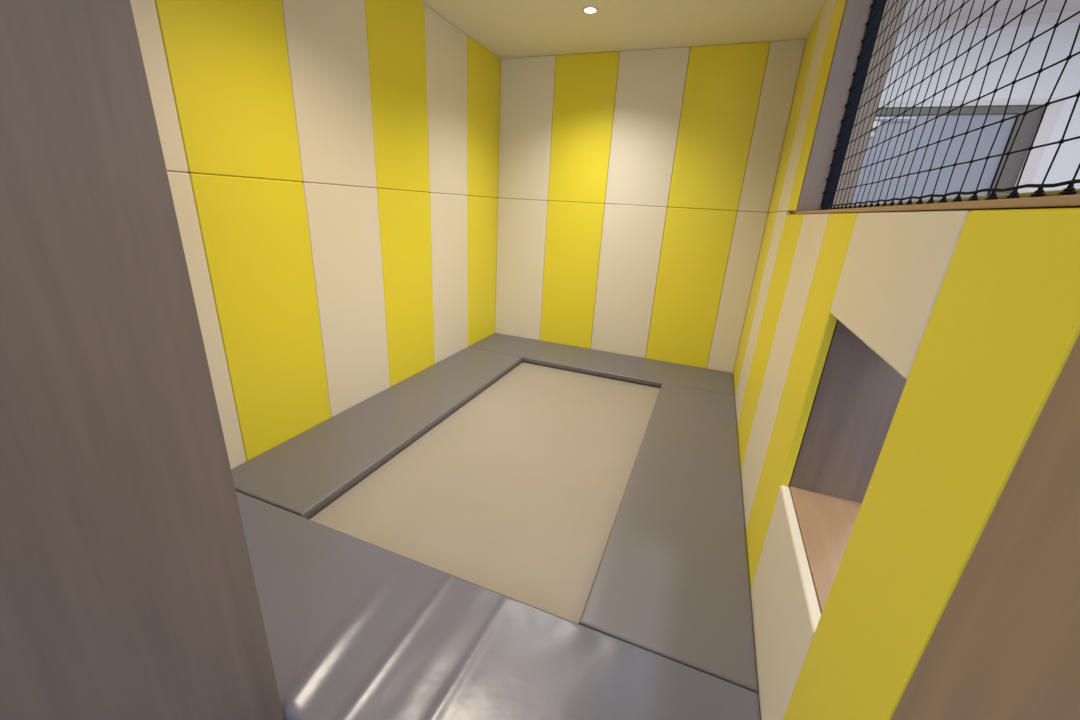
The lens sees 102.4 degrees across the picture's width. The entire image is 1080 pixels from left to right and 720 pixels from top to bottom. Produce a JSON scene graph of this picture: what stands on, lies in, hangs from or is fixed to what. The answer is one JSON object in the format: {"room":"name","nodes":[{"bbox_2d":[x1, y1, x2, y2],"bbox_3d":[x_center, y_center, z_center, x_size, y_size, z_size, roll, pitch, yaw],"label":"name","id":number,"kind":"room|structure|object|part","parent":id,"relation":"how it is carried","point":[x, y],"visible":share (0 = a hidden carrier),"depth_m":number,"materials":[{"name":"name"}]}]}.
{"room":"indoor play room","nodes":[
{"label":"indoor play room","id":0,"kind":"room"},
{"bbox_2d":[0,0,284,719],"bbox_3d":[-1.016,-0.194,0.620,0.990,2.111,0.330,10,21,19],"label":"wall","id":1,"kind":"structure","parent":0,"point":[128,591],"depth_m":0.54,"materials":[{"name":"beige wood"}]},
{"bbox_2d":[170,171,491,197],"bbox_3d":[-0.986,-1.025,1.970,0.127,2.775,3.223,10,21,19],"label":"wall","id":2,"kind":"structure","parent":0,"point":[170,171],"depth_m":1.82,"materials":[{"name":"beige"}]},
{"bbox_2d":[130,0,187,171],"bbox_3d":[-1.256,-0.971,1.009,0.022,0.934,0.614,10,21,19],"label":"pad","id":3,"kind":"object","parent":2,"relation":"attached to","point":[144,11],"visible":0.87,"depth_m":1.32,"materials":[{"name":"beige plastic"}]},
{"bbox_2d":[167,171,245,468],"bbox_3d":[-1.313,0.008,1.357,0.022,1.143,0.614,10,21,19],"label":"pad","id":4,"kind":"object","parent":2,"relation":"attached to","point":[180,183],"visible":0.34,"depth_m":1.56,"materials":[{"name":"beige plastic"}]},
{"bbox_2d":[155,0,302,181],"bbox_3d":[-1.061,-1.126,1.477,0.022,0.934,0.442,10,21,19],"label":"wall panel","id":5,"kind":"object","parent":2,"relation":"attached to","point":[227,60],"visible":0.99,"depth_m":1.51,"materials":[{"name":"yellow plastic"}]},
{"bbox_2d":[188,173,330,461],"bbox_3d":[-1.118,-0.147,1.825,0.022,1.143,0.442,10,21,19],"label":"wall panel","id":6,"kind":"object","parent":2,"relation":"attached to","point":[255,232],"visible":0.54,"depth_m":1.77,"materials":[{"name":"yellow plastic"}]},
{"bbox_2d":[281,0,376,187],"bbox_3d":[-0.898,-1.256,1.870,0.022,0.934,0.443,10,21,19],"label":"pad","id":7,"kind":"object","parent":2,"relation":"attached to","point":[326,40],"visible":0.88,"depth_m":1.88,"materials":[{"name":"beige plastic"}]},
{"bbox_2d":[302,182,389,417],"bbox_3d":[-0.955,-0.277,2.218,0.022,1.143,0.443,10,21,19],"label":"pad","id":8,"kind":"object","parent":2,"relation":"attached to","point":[344,229],"visible":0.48,"depth_m":2.17,"materials":[{"name":"beige plastic"}]},
{"bbox_2d":[364,0,429,191],"bbox_3d":[-0.733,-1.388,2.267,0.022,0.934,0.454,10,21,19],"label":"pad","id":9,"kind":"object","parent":2,"relation":"attached to","point":[395,29],"visible":0.87,"depth_m":2.25,"materials":[{"name":"yellow plastic"}]},
{"bbox_2d":[377,188,434,386],"bbox_3d":[-0.789,-0.409,2.616,0.022,1.143,0.454,10,21,19],"label":"pad","id":10,"kind":"object","parent":2,"relation":"attached to","point":[404,216],"visible":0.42,"depth_m":2.57,"materials":[{"name":"yellow plastic"}]},
{"bbox_2d":[424,5,466,194],"bbox_3d":[-0.568,-1.519,2.664,0.022,0.934,0.440,10,21,19],"label":"pad","id":11,"kind":"object","parent":2,"relation":"attached to","point":[446,45],"visible":0.79,"depth_m":2.63,"materials":[{"name":"beige plastic"}]},
{"bbox_2d":[430,193,467,363],"bbox_3d":[-0.625,-0.541,3.012,0.022,1.143,0.440,10,21,19],"label":"pad","id":12,"kind":"object","parent":2,"relation":"attached to","point":[448,212],"visible":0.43,"depth_m":2.97,"materials":[{"name":"beige plastic"}]},
{"bbox_2d":[467,196,497,346],"bbox_3d":[-0.456,-0.675,3.419,0.022,1.143,0.477,10,21,19],"label":"pad","id":13,"kind":"object","parent":2,"relation":"attached to","point":[482,212],"visible":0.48,"depth_m":3.38,"materials":[{"name":"yellow plastic"}]},
{"bbox_2d":[467,35,500,197],"bbox_3d":[-0.399,-1.654,3.070,0.022,0.934,0.477,10,21,19],"label":"pad","id":14,"kind":"object","parent":2,"relation":"attached to","point":[483,67],"visible":0.83,"depth_m":3.03,"materials":[{"name":"yellow plastic"}]},
{"bbox_2d":[307,362,659,623],"bbox_3d":[-0.022,0.398,2.228,1.981,0.030,2.893,10,21,19],"label":"floor","id":15,"kind":"structure","parent":0,"point":[517,492],"depth_m":1.78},
{"bbox_2d":[231,347,522,517],"bbox_3d":[-0.701,0.239,2.450,0.471,0.046,1.919,10,21,19],"label":"floor mat","id":16,"kind":"object","parent":15,"relation":"on","point":[302,474],"visible":0.85,"depth_m":2.02,"materials":[{"name":"grey plastic"}]},
{"bbox_2d":[236,491,760,719],"bbox_3d":[-0.463,0.712,1.148,1.932,0.053,0.475,10,21,19],"label":"floor mat","id":17,"kind":"object","parent":15,"relation":"on","point":[356,629],"visible":0.59,"depth_m":1.08,"materials":[{"name":"grey plastic"}]},
{"bbox_2d":[469,333,734,396],"bbox_3d":[0.417,0.014,3.265,1.932,0.046,0.467,10,21,19],"label":"floor mat","id":18,"kind":"object","parent":15,"relation":"on","point":[645,371],"visible":0.93,"depth_m":3.17,"materials":[{"name":"grey plastic"}]},
{"bbox_2d":[579,383,757,693],"bbox_3d":[0.666,0.491,1.965,0.450,0.046,1.919,10,21,19],"label":"floor mat","id":19,"kind":"object","parent":15,"relation":"on","point":[671,581],"visible":0.98,"depth_m":1.45,"materials":[{"name":"grey plastic"}]},
{"bbox_2d":[419,0,824,58],"bbox_3d":[0.033,-1.535,1.378,1.981,0.020,3.223,10,21,19],"label":"ceiling","id":20,"kind":"structure","parent":0,"point":[505,28],"depth_m":2.39,"materials":[{"name":"white paint"}]},
{"bbox_2d":[581,6,598,13],"bbox_3d":[0.262,-1.825,2.265,0.092,0.004,0.092,10,21,19],"label":"recessed light","id":21,"kind":"object","parent":20,"relation":"in","point":[589,9],"visible":1,"depth_m":2.26,"materials":[{"name":"white paint"}]},
{"bbox_2d":[505,42,770,364],"bbox_3d":[0.622,-1.333,3.097,2.265,2.775,0.127,10,21,19],"label":"wall","id":22,"kind":"structure","parent":0,"point":[770,42],"depth_m":2.95,"materials":[{"name":"beige"}]},
{"bbox_2d":[495,198,547,339],"bbox_3d":[-0.166,-0.704,3.548,0.419,1.143,0.022,10,21,19],"label":"pad","id":23,"kind":"object","parent":22,"relation":"attached to","point":[521,223],"visible":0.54,"depth_m":3.52,"materials":[{"name":"beige plastic"}]},
{"bbox_2d":[498,55,555,200],"bbox_3d":[-0.109,-1.683,3.199,0.419,0.934,0.022,10,21,19],"label":"pad","id":24,"kind":"object","parent":22,"relation":"attached to","point":[526,83],"visible":1,"depth_m":3.18,"materials":[{"name":"beige plastic"}]},
{"bbox_2d":[540,201,604,348],"bbox_3d":[0.235,-0.631,3.406,0.439,1.143,0.022,10,21,19],"label":"pad","id":25,"kind":"object","parent":22,"relation":"attached to","point":[573,229],"visible":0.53,"depth_m":3.37,"materials":[{"name":"yellow plastic"}]},
{"bbox_2d":[548,51,619,203],"bbox_3d":[0.291,-1.609,3.057,0.439,0.934,0.022,10,21,19],"label":"pad","id":26,"kind":"object","parent":22,"relation":"attached to","point":[585,84],"visible":1,"depth_m":3.04,"materials":[{"name":"yellow plastic"}]},
{"bbox_2d":[591,204,666,357],"bbox_3d":[0.644,-0.555,3.260,0.439,1.143,0.022,10,21,19],"label":"pad","id":27,"kind":"object","parent":22,"relation":"attached to","point":[632,235],"visible":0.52,"depth_m":3.23,"materials":[{"name":"beige plastic"}]},
{"bbox_2d":[605,47,689,206],"bbox_3d":[0.701,-1.534,2.912,0.439,0.934,0.022,10,21,19],"label":"pad","id":28,"kind":"object","parent":22,"relation":"attached to","point":[650,87],"visible":1,"depth_m":2.89,"materials":[{"name":"beige plastic"}]},
{"bbox_2d":[646,207,736,367],"bbox_3d":[1.057,-0.479,3.114,0.447,1.143,0.022,10,21,19],"label":"pad","id":29,"kind":"object","parent":22,"relation":"attached to","point":[696,243],"visible":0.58,"depth_m":3.08,"materials":[{"name":"yellow plastic"}]},
{"bbox_2d":[668,42,769,210],"bbox_3d":[1.114,-1.458,2.765,0.447,0.934,0.022,10,21,19],"label":"pad","id":30,"kind":"object","parent":22,"relation":"attached to","point":[723,84],"visible":1,"depth_m":2.74,"materials":[{"name":"yellow plastic"}]},
{"bbox_2d":[707,211,767,372],"bbox_3d":[1.351,-0.425,3.010,0.181,1.143,0.022,10,21,19],"label":"pad","id":31,"kind":"object","parent":22,"relation":"attached to","point":[749,227],"visible":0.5,"depth_m":2.98,"materials":[{"name":"beige plastic"}]},
{"bbox_2d":[738,39,805,211],"bbox_3d":[1.408,-1.404,2.662,0.181,0.934,0.022,10,21,19],"label":"pad","id":32,"kind":"object","parent":22,"relation":"attached to","point":[784,59],"visible":1,"depth_m":2.64,"materials":[{"name":"beige plastic"}]},
{"bbox_2d":[880,22,1079,191],"bbox_3d":[3.983,-1.427,3.948,4.385,2.800,0.200,10,21,19],"label":"wall","id":33,"kind":"structure","parent":0,"point":[1066,162],"depth_m":3.60,"materials":[{"name":"grey paint"}]},
{"bbox_2d":[851,98,1064,205],"bbox_3d":[3.473,-1.239,4.135,1.548,2.156,0.105,10,21,19],"label":"window","id":34,"kind":"structure","parent":33,"relation":"in","point":[1013,167],"depth_m":3.84,"materials":[{"name":"grey"}]},
{"bbox_3d":[3.174,-2.173,3.898,0.330,0.012,0.014,10,21,19],"label":"closer arm","id":35,"kind":"part","parent":34,"relation":"part of","materials":[{"name":"silver metal"}]},
{"bbox_3d":[3.530,-2.190,3.817,1.358,0.058,0.058,10,21,19],"label":"frame","id":36,"kind":"part","parent":34,"relation":"part of","materials":[{"name":"grey metal"}]},
{"bbox_3d":[3.527,-2.229,3.773,1.548,0.045,0.035,10,21,19],"label":"frame","id":37,"kind":"part","parent":34,"relation":"part of","materials":[{"name":"grey"}]},
{"bbox_3d":[4.035,-1.093,3.971,0.144,2.052,0.058,10,21,19],"label":"frame","id":38,"kind":"part","parent":34,"relation":"part of","materials":[{"name":"grey"}]},
{"bbox_3d":[4.140,-1.091,3.896,0.100,2.110,0.035,10,21,19],"label":"frame","id":39,"kind":"part","parent":34,"relation":"part of","materials":[{"name":"grey"}]},
{"bbox_2d":[899,10,1079,32],"bbox_3d":[4.019,-2.679,3.396,4.385,0.070,0.014,10,21,19],"label":"trim","id":40,"kind":"structure","parent":33,"relation":"attached to","point":[1051,17],"depth_m":3.51,"materials":[{"name":"grey"}]},
{"bbox_2d":[891,334,1079,719],"bbox_3d":[0.457,-0.251,0.030,0.180,2.775,0.404,10,21,19],"label":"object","id":41,"kind":"structure","parent":0,"point":[1005,643],"depth_m":0.36,"materials":[{"name":"beige wood"}]},
{"bbox_2d":[901,0,1079,22],"bbox_3d":[2.825,-1.558,-0.144,3.885,0.060,8.200,10,21,19],"label":"ceiling","id":42,"kind":"structure","parent":0,"point":[1001,9],"depth_m":3.38,"materials":[{"name":"grey paint"}]},
{"bbox_3d":[1.062,-0.723,1.455,0.157,2.775,2.806,10,21,19],"label":"wall","id":43,"kind":"structure","parent":0,"visible":0},
{"bbox_2d":[733,212,776,396],"bbox_3d":[1.358,-0.337,2.764,0.022,1.143,0.499,10,21,19],"label":"pad","id":44,"kind":"object","parent":43,"relation":"attached to","point":[770,221],"visible":0.51,"depth_m":2.73,"materials":[{"name":"yellow plastic"}]},
{"bbox_2d":[735,211,791,423],"bbox_3d":[1.194,-0.206,2.370,0.022,1.143,0.390,10,21,19],"label":"pad","id":45,"kind":"object","parent":43,"relation":"attached to","point":[780,217],"visible":0.7,"depth_m":2.33,"materials":[{"name":"beige plastic"}]},
{"bbox_2d":[737,214,804,469],"bbox_3d":[1.032,-0.071,1.983,0.022,1.129,0.488,10,21,19],"label":"pad","id":46,"kind":"object","parent":43,"relation":"attached to","point":[790,232],"visible":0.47,"depth_m":1.93,"materials":[{"name":"yellow plastic"}]},
{"bbox_2d":[750,485,820,719],"bbox_3d":[0.577,0.612,1.055,0.022,0.415,0.484,10,21,19],"label":"pad","id":47,"kind":"object","parent":43,"relation":"attached to","point":[786,614],"visible":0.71,"depth_m":0.99,"materials":[{"name":"beige plastic"}]},
{"bbox_2d":[741,213,830,530],"bbox_3d":[0.866,0.062,1.583,0.022,1.129,0.414,10,21,19],"label":"pad","id":48,"kind":"object","parent":43,"relation":"attached to","point":[813,226],"visible":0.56,"depth_m":1.53,"materials":[{"name":"beige plastic"}]},
{"bbox_2d":[768,4,823,212],"bbox_3d":[1.415,-1.316,2.416,0.022,0.934,0.499,10,21,19],"label":"pad","id":49,"kind":"object","parent":43,"relation":"attached to","point":[811,39],"visible":0.7,"depth_m":2.38,"materials":[{"name":"yellow plastic"}]},
{"bbox_2d":[746,213,858,590],"bbox_3d":[0.737,0.164,1.275,0.022,1.129,0.280,10,21,19],"label":"pad","id":50,"kind":"object","parent":43,"relation":"attached to","point":[817,326],"visible":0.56,"depth_m":1.19,"materials":[{"name":"yellow plastic"}]},
{"bbox_2d":[777,0,835,211],"bbox_3d":[1.251,-1.185,2.022,0.022,0.934,0.390,10,21,19],"label":"pad","id":51,"kind":"object","parent":43,"relation":"attached to","point":[828,8],"visible":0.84,"depth_m":2.01,"materials":[{"name":"beige plastic"}]},
{"bbox_2d":[787,0,846,210],"bbox_3d":[1.125,-1.085,1.719,0.022,0.934,0.292,10,21,19],"label":"pad","id":52,"kind":"object","parent":43,"relation":"attached to","point":[839,7],"visible":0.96,"depth_m":1.74,"materials":[{"name":"yellow plastic"}]},
{"bbox_2d":[789,319,906,613],"bbox_3d":[0.699,0.206,0.870,0.184,0.507,0.509,10,21,19],"label":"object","id":53,"kind":"structure","parent":43,"relation":"in","point":[858,395],"depth_m":1.08,"materials":[{"name":"brown wood"}]},
{"bbox_2d":[830,210,971,379],"bbox_3d":[0.621,-0.147,0.785,0.022,0.228,0.484,10,21,19],"label":"pad","id":54,"kind":"object","parent":43,"relation":"attached to","point":[895,266],"visible":0.77,"depth_m":0.70,"materials":[{"name":"beige plastic"}]},
{"bbox_2d":[783,207,1079,719],"bbox_3d":[0.461,0.384,0.611,0.022,1.129,0.248,10,21,19],"label":"wall panel","id":55,"kind":"object","parent":43,"relation":"attached to","point":[1003,326],"visible":1,"depth_m":0.49,"materials":[{"name":"yellow plastic"}]},
{"bbox_2d":[795,0,1079,213],"bbox_3d":[0.848,-0.746,0.874,0.180,0.861,1.636,10,21,19],"label":"window","id":56,"kind":"structure","parent":43,"relation":"in","point":[856,13],"depth_m":1.56,"materials":[{"name":"beige wood"}]},
{"bbox_3d":[0.825,-0.345,1.016,0.180,0.009,1.636,10,21,19],"label":"sill","id":57,"kind":"part","parent":56,"relation":"part of","materials":[{"name":"brown wood"}]},
{"bbox_2d":[820,0,1079,209],"bbox_3d":[0.842,-0.744,0.881,0.016,0.833,1.603,10,21,19],"label":"safety net","id":58,"kind":"object","parent":56,"relation":"attached to","point":[1069,190],"visible":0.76,"depth_m":0.84,"materials":[{"name":"black fabric"}]}
]}

